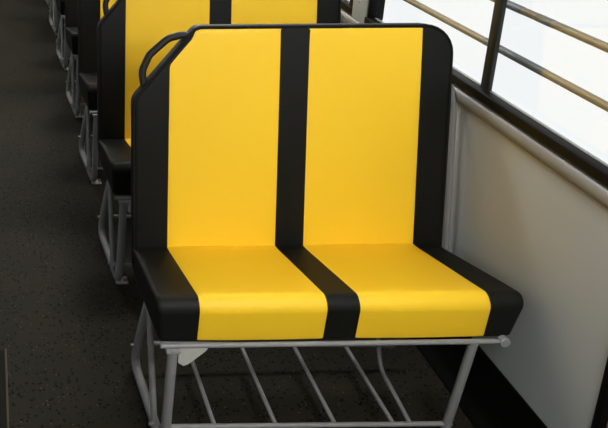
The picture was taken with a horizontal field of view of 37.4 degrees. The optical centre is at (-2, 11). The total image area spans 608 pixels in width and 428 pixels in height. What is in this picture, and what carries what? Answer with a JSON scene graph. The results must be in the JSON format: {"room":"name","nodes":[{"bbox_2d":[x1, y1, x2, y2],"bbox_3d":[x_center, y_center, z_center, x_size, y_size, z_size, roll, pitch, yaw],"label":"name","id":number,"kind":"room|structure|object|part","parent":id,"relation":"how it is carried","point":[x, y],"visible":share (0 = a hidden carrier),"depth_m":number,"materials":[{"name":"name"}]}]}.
{"room":"vehicle interior","nodes":[
{"label":"vehicle interior","id":0,"kind":"room"},
{"bbox_2d":[0,0,474,427],"bbox_3d":[0.082,0.991,3.057,3.220,0.060,10.500,-1,16,-1],"label":"floor","id":1,"kind":"structure","parent":0,"point":[68,330],"depth_m":2.63,"materials":[{"name":"carpet"}]},
{"bbox_2d":[0,349,10,427],"bbox_3d":[-0.255,1.267,1.962,0.597,0.007,1.252,-1,16,-1],"label":"floor hatch","id":2,"kind":"object","parent":1,"relation":"on","point":[4,375],"visible":1,"depth_m":2.39,"materials":[{"name":"black"}]},
{"bbox_3d":[-0.262,1.269,1.961,0.583,0.004,1.248,-1,16,-1],"label":"lid","id":3,"kind":"part","parent":2,"relation":"part of","materials":[{"name":"black"}]},
{"bbox_3d":[0.033,1.264,1.966,0.006,0.007,1.252,-1,16,-1],"label":"edge trim","id":4,"kind":"part","parent":2,"relation":"part of","materials":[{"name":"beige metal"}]},
{"bbox_2d":[49,0,64,34],"bbox_3d":[0.877,-0.417,5.922,0.995,1.082,0.560,-1,16,-1],"label":"seat","id":5,"kind":"object","parent":1,"relation":"on","point":[53,12],"visible":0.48,"depth_m":5.89,"materials":[{"name":"grey metal"}]},
{"bbox_3d":[0.425,-0.046,5.931,0.060,0.366,0.388,-1,16,-1],"label":"leg frame","id":6,"kind":"part","parent":5,"relation":"part of","materials":[{"name":"grey paint"}]},
{"bbox_2d":[56,0,75,69],"bbox_3d":[0.879,-0.210,5.188,0.995,1.082,0.560,-1,16,-1],"label":"seat","id":7,"kind":"object","parent":1,"relation":"on","point":[61,41],"visible":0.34,"depth_m":5.15,"materials":[{"name":"grey metal"}]},
{"bbox_2d":[56,0,64,14],"bbox_3d":[0.855,-0.071,5.173,0.943,0.171,0.422,-1,16,-1],"label":"seat cushion","id":8,"kind":"object","parent":7,"relation":"on","point":[60,4],"depth_m":4.97,"materials":[{"name":"black leather"}]},
{"bbox_3d":[0.428,0.162,5.197,0.060,0.366,0.388,-1,16,-1],"label":"leg frame","id":9,"kind":"part","parent":7,"relation":"part of","materials":[{"name":"grey paint"}]},
{"bbox_2d":[65,0,85,117],"bbox_3d":[0.882,-0.002,4.454,0.995,1.082,0.560,-1,16,-1],"label":"seat","id":10,"kind":"object","parent":1,"relation":"on","point":[71,6],"visible":0.24,"depth_m":4.47,"materials":[{"name":"grey metal"}]},
{"bbox_2d":[65,27,77,54],"bbox_3d":[0.857,0.136,4.439,0.943,0.171,0.422,-1,16,-1],"label":"seat cushion","id":11,"kind":"object","parent":10,"relation":"on","point":[71,33],"depth_m":4.25,"materials":[{"name":"black leather"}]},
{"bbox_3d":[0.855,-0.223,4.588,0.944,0.726,0.180,-1,16,-1],"label":"backrest","id":12,"kind":"part","parent":10,"relation":"part of","materials":[{"name":"black plastic"}]},
{"bbox_3d":[0.431,0.369,4.463,0.060,0.366,0.388,-1,16,-1],"label":"leg frame","id":13,"kind":"part","parent":10,"relation":"part of","materials":[{"name":"grey paint"}]},
{"bbox_2d":[78,0,115,183],"bbox_3d":[0.884,0.205,3.719,0.995,1.082,0.560,-1,16,-1],"label":"seat","id":14,"kind":"object","parent":1,"relation":"on","point":[90,12],"visible":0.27,"depth_m":3.82,"materials":[{"name":"grey"}]},
{"bbox_2d":[78,72,96,109],"bbox_3d":[0.860,0.344,3.705,0.943,0.171,0.422,-1,16,-1],"label":"seat cushion","id":15,"kind":"object","parent":14,"relation":"on","point":[87,80],"depth_m":3.55,"materials":[{"name":"black leather"}]},
{"bbox_3d":[0.433,0.576,3.729,0.060,0.366,0.388,-1,16,-1],"label":"leg frame","id":16,"kind":"part","parent":14,"relation":"part of","materials":[{"name":"grey paint"}]},
{"bbox_3d":[0.857,-0.015,3.854,0.944,0.726,0.180,-1,16,-1],"label":"backrest","id":17,"kind":"part","parent":14,"relation":"part of","materials":[{"name":"black plastic"}]},
{"bbox_3d":[0.654,-0.015,3.821,0.330,0.692,0.123,-1,16,-1],"label":"yellow panel","id":18,"kind":"part","parent":14,"relation":"part of","materials":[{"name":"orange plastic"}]},
{"bbox_2d":[97,0,345,283],"bbox_3d":[0.887,0.412,2.985,0.995,1.082,0.560,-1,16,-1],"label":"seat","id":19,"kind":"object","parent":1,"relation":"on","point":[126,31],"visible":0.3,"depth_m":3.07,"materials":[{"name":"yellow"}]},
{"bbox_3d":[0.496,-0.057,3.091,0.180,0.186,0.044,-4,16,-11],"label":"grab handle","id":20,"kind":"part","parent":19,"relation":"part of","materials":[{"name":"black plastic"}]},
{"bbox_3d":[0.436,0.783,2.995,0.060,0.366,0.388,-1,16,-1],"label":"leg frame","id":21,"kind":"part","parent":19,"relation":"part of","materials":[{"name":"grey paint"}]},
{"bbox_2d":[97,137,130,194],"bbox_3d":[0.862,0.551,2.970,0.943,0.171,0.422,-1,16,-1],"label":"seat cushion","id":22,"kind":"object","parent":19,"relation":"on","point":[114,153],"depth_m":2.84,"materials":[{"name":"black leather"}]},
{"bbox_3d":[0.841,0.831,3.208,0.775,0.033,0.013,-1,16,-1],"label":"rack rail","id":23,"kind":"part","parent":19,"relation":"part of","materials":[{"name":"grey metal"}]},
{"bbox_3d":[0.455,0.991,2.927,0.045,0.005,0.043,-1,16,-1],"label":"foot plate","id":24,"kind":"part","parent":19,"relation":"part of","materials":[{"name":"grey metal"}]},
{"bbox_3d":[0.827,0.924,2.905,0.812,0.018,0.013,-1,16,-1],"label":"rack rail","id":25,"kind":"part","parent":19,"relation":"part of","materials":[{"name":"grey metal"}]},
{"bbox_3d":[0.844,0.648,2.777,0.876,0.013,0.013,-1,16,-1],"label":"rail","id":26,"kind":"part","parent":19,"relation":"part of","materials":[{"name":"grey metal"}]},
{"bbox_3d":[0.662,0.530,2.943,0.330,0.122,0.394,-1,16,-1],"label":"yellow panel","id":27,"kind":"part","parent":19,"relation":"part of","materials":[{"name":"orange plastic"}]},
{"bbox_3d":[0.657,0.193,3.086,0.330,0.692,0.123,-1,16,-1],"label":"yellow panel","id":28,"kind":"part","parent":19,"relation":"part of","materials":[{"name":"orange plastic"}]},
{"bbox_3d":[0.860,0.192,3.120,0.944,0.726,0.180,-1,16,-1],"label":"backrest","id":29,"kind":"part","parent":19,"relation":"part of","materials":[{"name":"yellow leather"}]},
{"bbox_3d":[1.071,0.189,3.091,0.338,0.691,0.123,-1,16,-1],"label":"yellow panel","id":30,"kind":"part","parent":19,"relation":"part of","materials":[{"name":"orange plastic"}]},
{"bbox_2d":[130,23,523,427],"bbox_3d":[0.897,0.619,2.251,0.995,1.082,0.560,-1,16,-1],"label":"seat","id":31,"kind":"object","parent":1,"relation":"on","point":[289,181],"visible":1,"depth_m":2.33,"materials":[{"name":"yellow leather"}]},
{"bbox_3d":[0.446,0.991,2.261,0.060,0.366,0.388,-1,16,-1],"label":"leg frame","id":32,"kind":"part","parent":31,"relation":"part of","materials":[{"name":"grey paint"}]},
{"bbox_3d":[0.506,0.150,2.357,0.180,0.186,0.044,-4,16,-11],"label":"grab handle","id":33,"kind":"part","parent":31,"relation":"part of","materials":[{"name":"black plastic"}]},
{"bbox_3d":[0.590,1.086,2.319,0.012,0.021,0.317,-1,16,-1],"label":"rack rod","id":34,"kind":"part","parent":31,"relation":"part of","materials":[{"name":"grey paint"}]},
{"bbox_3d":[0.668,0.400,2.352,0.330,0.692,0.123,-1,16,-1],"label":"yellow panel","id":35,"kind":"part","parent":31,"relation":"part of","materials":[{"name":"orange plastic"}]},
{"bbox_3d":[0.672,0.737,2.209,0.330,0.122,0.394,-1,16,-1],"label":"yellow panel","id":36,"kind":"part","parent":31,"relation":"part of","materials":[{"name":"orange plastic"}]},
{"bbox_3d":[0.758,1.085,2.321,0.012,0.021,0.317,-1,16,-1],"label":"rack rod","id":37,"kind":"part","parent":31,"relation":"part of","materials":[{"name":"grey paint"}]},
{"bbox_3d":[0.852,1.038,2.474,0.775,0.033,0.013,-1,16,-1],"label":"rack rail","id":38,"kind":"part","parent":31,"relation":"part of","materials":[{"name":"grey metal"}]},
{"bbox_3d":[0.870,0.399,2.386,0.944,0.726,0.180,-1,16,-1],"label":"backrest","id":39,"kind":"part","parent":31,"relation":"part of","materials":[{"name":"yellow leather"}]},
{"bbox_3d":[0.838,1.132,2.170,0.812,0.018,0.013,-1,16,-1],"label":"rack rail","id":40,"kind":"part","parent":31,"relation":"part of","materials":[{"name":"grey metal"}]},
{"bbox_3d":[0.921,1.083,2.323,0.012,0.021,0.317,-1,16,-1],"label":"rack rod","id":41,"kind":"part","parent":31,"relation":"part of","materials":[{"name":"grey paint"}]},
{"bbox_2d":[131,244,523,340],"bbox_3d":[0.873,0.758,2.236,0.943,0.171,0.422,-1,16,-1],"label":"seat cushion","id":42,"kind":"object","parent":31,"relation":"on","point":[188,291],"depth_m":2.05,"materials":[{"name":"yellow leather"}]},
{"bbox_3d":[0.855,0.855,2.043,0.876,0.013,0.013,-1,16,-1],"label":"rail","id":43,"kind":"part","parent":31,"relation":"part of","materials":[{"name":"grey metal"}]},
{"bbox_3d":[1.082,0.396,2.357,0.338,0.691,0.123,-1,16,-1],"label":"yellow panel","id":44,"kind":"part","parent":31,"relation":"part of","materials":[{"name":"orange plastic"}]},
{"bbox_3d":[1.081,1.081,2.325,0.012,0.021,0.317,-1,16,-1],"label":"rack rod","id":45,"kind":"part","parent":31,"relation":"part of","materials":[{"name":"grey paint"}]},
{"bbox_3d":[1.141,0.954,2.305,0.018,0.279,0.348,0,16,3],"label":"rack rod","id":46,"kind":"part","parent":31,"relation":"part of","materials":[{"name":"grey paint"}]},
{"bbox_3d":[1.087,0.733,2.214,0.338,0.122,0.394,-1,16,-1],"label":"yellow panel","id":47,"kind":"part","parent":31,"relation":"part of","materials":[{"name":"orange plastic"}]},
{"bbox_3d":[1.230,1.023,2.125,0.024,0.369,0.079,0,16,2],"label":"leg","id":48,"kind":"part","parent":31,"relation":"part of","materials":[{"name":"grey paint"}]},
{"bbox_3d":[1.306,0.851,2.048,0.027,0.027,0.018,-1,16,-1],"label":"rail","id":49,"kind":"part","parent":31,"relation":"part of","materials":[{"name":"grey metal"}]},
{"bbox_2d":[343,9,607,427],"bbox_3d":[1.470,-0.043,4.952,0.045,0.882,6.525,0,16,1],"label":"wall","id":50,"kind":"structure","parent":0,"point":[515,219],"depth_m":2.04,"materials":[{"name":"white plastic"}]},
{"bbox_2d":[341,0,352,13],"bbox_3d":[1.441,-0.542,3.708,0.064,0.761,1.380,0,16,1],"label":"window","id":51,"kind":"structure","parent":50,"relation":"in","point":[347,5],"depth_m":3.19,"materials":[{"name":"clear glass"}]},
{"bbox_2d":[352,0,382,22],"bbox_3d":[1.433,-0.329,2.988,0.077,0.760,0.122,-1,16,-1],"label":"trim","id":52,"kind":"structure","parent":50,"relation":"attached to","point":[360,7],"depth_m":3.06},
{"bbox_2d":[341,8,607,208],"bbox_3d":[1.437,-0.422,4.794,0.016,0.046,6.425,0,16,1],"label":"trim","id":53,"kind":"structure","parent":50,"relation":"attached to","point":[579,178],"depth_m":2.04,"materials":[{"name":"grey metal"}]},
{"bbox_2d":[410,337,547,427],"bbox_3d":[1.427,0.305,4.999,0.045,0.187,6.425,0,16,1],"label":"baseboard","id":54,"kind":"structure","parent":50,"relation":"attached to","point":[488,399],"depth_m":2.27,"materials":[{"name":"black rubber"}]},
{"bbox_2d":[364,0,607,186],"bbox_3d":[1.414,-0.137,2.274,0.064,0.761,1.360,0,16,1],"label":"window frame","id":55,"kind":"structure","parent":50,"relation":"in","point":[583,159],"depth_m":2.20,"materials":[{"name":"black metal"}]},
{"bbox_3d":[1.407,-0.107,2.198,0.015,0.697,0.037,-1,16,-1],"label":"post","id":56,"kind":"part","parent":55,"relation":"part of","materials":[{"name":"black metal"}]},
{"bbox_2d":[403,0,607,111],"bbox_3d":[1.503,-0.553,4.644,0.022,0.022,6.140,0,16,1],"label":"bar","id":57,"kind":"object","parent":50,"relation":"attached to","point":[599,102],"visible":0.93,"depth_m":2.19,"materials":[{"name":"brown"}]},
{"bbox_2d":[490,0,607,52],"bbox_3d":[1.502,-0.683,4.607,0.022,0.022,6.140,0,16,1],"label":"bar","id":58,"kind":"object","parent":50,"relation":"attached to","point":[588,39],"visible":0.92,"depth_m":2.04,"materials":[{"name":"brown"}]},
{"bbox_2d":[591,358,607,427],"bbox_3d":[1.404,0.489,1.713,0.064,1.620,0.062,-1,16,-1],"label":"trim","id":59,"kind":"structure","parent":50,"relation":"attached to","point":[600,418],"depth_m":1.81,"materials":[{"name":"black rubber"}]}
]}

